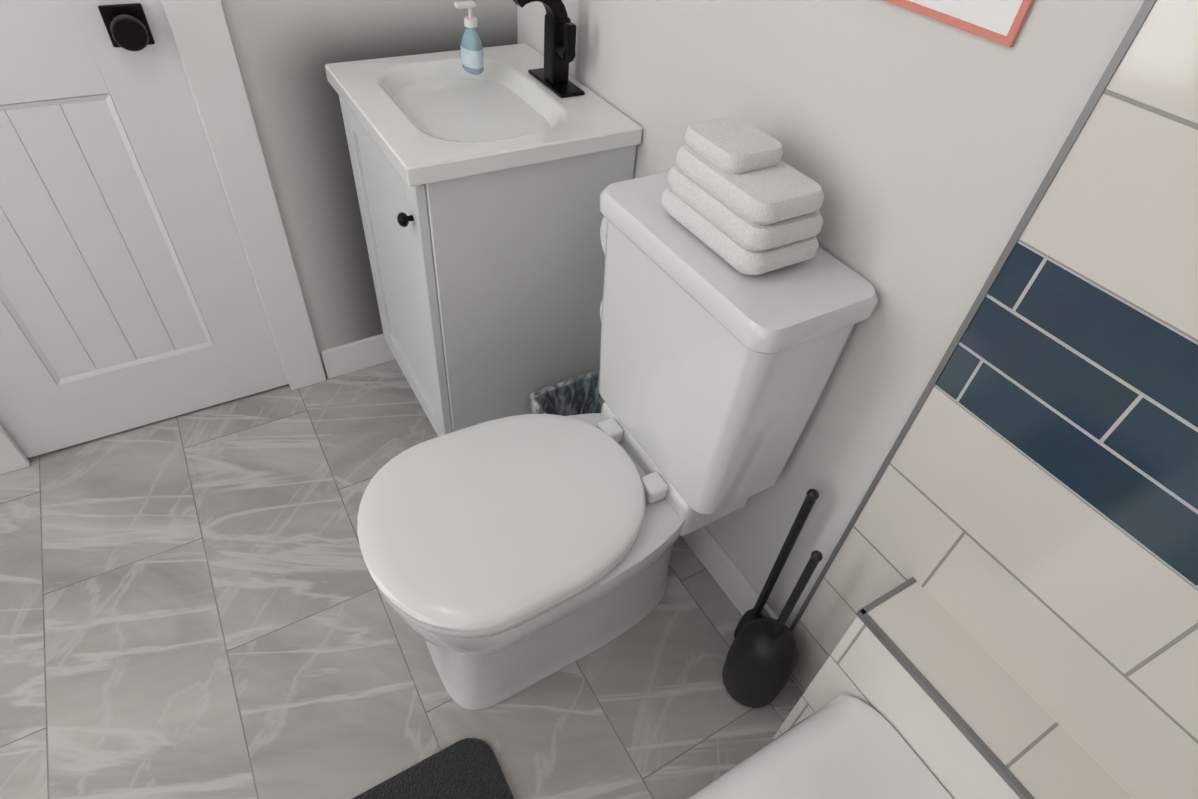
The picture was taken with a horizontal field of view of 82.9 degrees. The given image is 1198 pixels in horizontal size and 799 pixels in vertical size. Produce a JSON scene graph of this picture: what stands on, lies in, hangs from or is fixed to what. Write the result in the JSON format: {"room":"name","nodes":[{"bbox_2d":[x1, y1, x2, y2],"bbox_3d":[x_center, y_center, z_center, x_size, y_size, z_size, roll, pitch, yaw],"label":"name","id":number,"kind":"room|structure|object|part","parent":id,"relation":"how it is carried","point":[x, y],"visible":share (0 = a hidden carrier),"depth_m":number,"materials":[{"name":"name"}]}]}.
{"room":"bathroom","nodes":[
{"label":"bathroom","id":0,"kind":"room"},
{"bbox_2d":[221,0,517,376],"bbox_3d":[-1.173,-0.750,0.891,2.340,2.400,0.001,-20,50,-24],"label":"wall","id":1,"kind":"structure","parent":0,"point":[286,51],"depth_m":1.51,"materials":[{"name":"grey paint"}]},
{"bbox_2d":[0,0,288,457],"bbox_3d":[-1.050,-0.661,1.072,0.626,2.023,0.100,-20,50,-24],"label":"door","id":2,"kind":"structure","parent":1,"relation":"in","point":[130,298],"depth_m":1.46,"materials":[{"name":"white wood"}]},
{"bbox_3d":[-0.833,-0.679,1.235,0.110,0.068,0.094,-20,50,-24],"label":"knob","id":3,"kind":"part","parent":2,"relation":"part of","materials":[{"name":"black metal"}]},
{"bbox_2d":[0,0,325,474],"bbox_3d":[-1.049,-0.690,1.047,0.803,2.115,0.018,-20,50,-24],"label":"door frame","id":4,"kind":"structure","parent":1,"relation":"attached to","point":[203,39],"depth_m":1.49,"materials":[{"name":"white wood"}]},
{"bbox_2d":[321,334,395,378],"bbox_3d":[-0.629,-0.150,1.986,0.342,0.100,0.014,-20,50,-24],"label":"baseboard","id":5,"kind":"structure","parent":1,"relation":"attached to","point":[346,358],"depth_m":1.94,"materials":[{"name":"white wood"}]},
{"bbox_2d":[0,360,803,798],"bbox_3d":[-0.679,0.834,1.045,2.340,0.001,2.412,-20,50,-24],"label":"floor","id":6,"kind":"structure","parent":0,"point":[194,606],"depth_m":1.39,"materials":[{"name":"tile"}]},
{"bbox_2d":[352,738,513,798],"bbox_3d":[-0.465,0.845,1.043,0.758,0.016,0.328,-20,50,-24],"label":"bath mat","id":7,"kind":"object","parent":6,"relation":"on","point":[467,768],"visible":1,"depth_m":1.22,"materials":[{"name":"black fabric"}]},
{"bbox_2d":[325,0,642,436],"bbox_3d":[-0.284,-0.376,1.581,0.473,1.035,0.552,-20,50,-24],"label":"bathroom vanity","id":8,"kind":"object","parent":6,"relation":"on","point":[482,215],"visible":0.98,"depth_m":1.36,"materials":[{"name":"paint"}]},
{"bbox_2d":[325,0,642,186],"bbox_3d":[-0.237,-0.628,1.309,0.459,0.288,0.501,-20,50,-24],"label":"sink","id":9,"kind":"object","parent":8,"relation":"on","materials":[{"name":"ceramic"}]},
{"bbox_2d":[454,1,483,74],"bbox_3d":[-0.263,-0.735,1.377,0.050,0.128,0.067,-20,50,-24],"label":"soap bottle","id":10,"kind":"object","parent":9,"relation":"on","point":[472,57],"visible":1,"depth_m":1.37,"materials":[{"name":"blue plastic"}]},
{"bbox_2d":[530,371,604,415],"bbox_3d":[-0.040,0.111,1.665,0.205,0.261,0.213,-20,50,-24],"label":"trash bin","id":11,"kind":"object","parent":6,"relation":"on","point":[578,395],"visible":0.23,"depth_m":1.67,"materials":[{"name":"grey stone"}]},
{"bbox_2d":[357,172,878,709],"bbox_3d":[-0.053,0.143,1.191,0.715,0.874,0.420,-20,50,-24],"label":"toilet","id":12,"kind":"object","parent":6,"relation":"on","point":[509,556],"visible":0.98,"depth_m":1.08,"materials":[{"name":"ceramic"}]},
{"bbox_3d":[-0.142,0.178,1.152,0.508,0.046,0.388,-20,50,-24],"label":"seat","id":13,"kind":"part","parent":12,"relation":"part of","materials":[{"name":"plastic"}]},
{"bbox_2d":[661,117,823,274],"bbox_3d":[0.201,-0.288,0.939,0.132,0.128,0.224,-20,50,-24],"label":"towels","id":14,"kind":"object","parent":12,"relation":"on","point":[739,195],"visible":1,"depth_m":0.90,"materials":[{"name":"white fabric"}]},
{"bbox_2d":[722,550,822,707],"bbox_3d":[0.329,0.413,1.239,0.124,0.478,0.124,-20,50,-24],"label":"toilet brush","id":15,"kind":"object","parent":6,"relation":"on","point":[760,663],"visible":1,"depth_m":1.27,"materials":[{"name":"black plastic"}]},
{"bbox_2d":[734,488,818,637],"bbox_3d":[0.335,0.334,1.296,0.048,0.514,0.048,-20,50,-24],"label":"plunger","id":16,"kind":"object","parent":6,"relation":"on","point":[810,499],"visible":0.81,"depth_m":1.25,"materials":[{"name":"plastic"}]},
{"bbox_2d":[687,695,952,798],"bbox_3d":[-0.101,1.008,0.660,1.512,0.371,0.684,-20,50,-24],"label":"bathtub","id":17,"kind":"object","parent":6,"relation":"on","point":[844,747],"visible":1,"depth_m":0.95,"materials":[{"name":"ceramic"}]},
{"bbox_2d":[517,0,1144,627],"bbox_3d":[0.124,-0.417,1.278,0.001,1.580,1.273,-20,50,-24],"label":"wall","id":18,"kind":"structure","parent":0,"point":[921,150],"depth_m":0.91,"materials":[{"name":"white paint"}]},
{"bbox_2d":[600,217,606,319],"bbox_3d":[0.078,-0.242,1.338,0.136,0.360,0.136,-20,50,-24],"label":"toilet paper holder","id":19,"kind":"object","parent":18,"relation":"attached to","point":[603,231],"visible":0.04,"depth_m":1.29,"materials":[{"name":"white"}]},
{"bbox_2d":[682,526,777,618],"bbox_3d":[0.199,0.284,1.631,0.014,0.100,0.720,-20,50,-24],"label":"baseboard","id":20,"kind":"structure","parent":18,"relation":"attached to","point":[731,579],"depth_m":1.52,"materials":[{"name":"white wood"}]},
{"bbox_2d":[857,577,1034,798],"bbox_3d":[-0.339,0.865,0.338,2.330,0.011,0.742,-20,50,-24],"label":"trim","id":21,"kind":"structure","parent":18,"relation":"attached to","point":[1002,770],"depth_m":0.90,"materials":[{"name":"silver metal"}]},
{"bbox_2d":[773,582,1131,798],"bbox_3d":[-0.312,1.096,0.457,2.330,0.500,0.916,-20,50,-24],"label":"tiled ledge","id":22,"kind":"structure","parent":18,"relation":"attached to","point":[1035,747],"depth_m":0.93,"materials":[{"name":"beige tile"}]},
{"bbox_2d":[884,0,1034,47],"bbox_3d":[0.378,-0.517,0.656,0.006,0.268,0.202,-20,50,-24],"label":"picture frame","id":23,"kind":"object","parent":18,"relation":"attached to","point":[1001,22],"visible":1,"depth_m":0.70,"materials":[{"name":"pink wood"}]},
{"bbox_2d":[789,0,1156,631],"bbox_3d":[0.080,-0.169,0.427,0.922,2.406,0.008,-20,50,-24],"label":"trim","id":24,"kind":"structure","parent":18,"relation":"attached to","point":[1115,62],"depth_m":0.75,"materials":[{"name":"silver metal"}]},
{"bbox_2d":[791,385,1197,798],"bbox_3d":[0.670,0.592,0.863,0.001,0.801,1.039,-20,50,-24],"label":"wall tile","id":25,"kind":"structure","parent":18,"relation":"attached to","point":[1073,615],"depth_m":0.85,"materials":[{"name":"beige tile"}]},
{"bbox_2d":[935,241,1197,588],"bbox_3d":[0.708,0.229,0.509,0.001,0.216,1.039,-20,50,-24],"label":"wall tiles","id":26,"kind":"structure","parent":18,"relation":"attached to","point":[1084,389],"depth_m":0.72,"materials":[{"name":"blue tile"}]},
{"bbox_2d":[1018,0,1197,341],"bbox_3d":[0.737,-0.049,0.238,0.001,0.563,1.039,-20,50,-24],"label":"wall tile","id":27,"kind":"structure","parent":18,"relation":"attached to","point":[1116,212],"depth_m":0.63,"materials":[{"name":"beige tile"}]}
]}

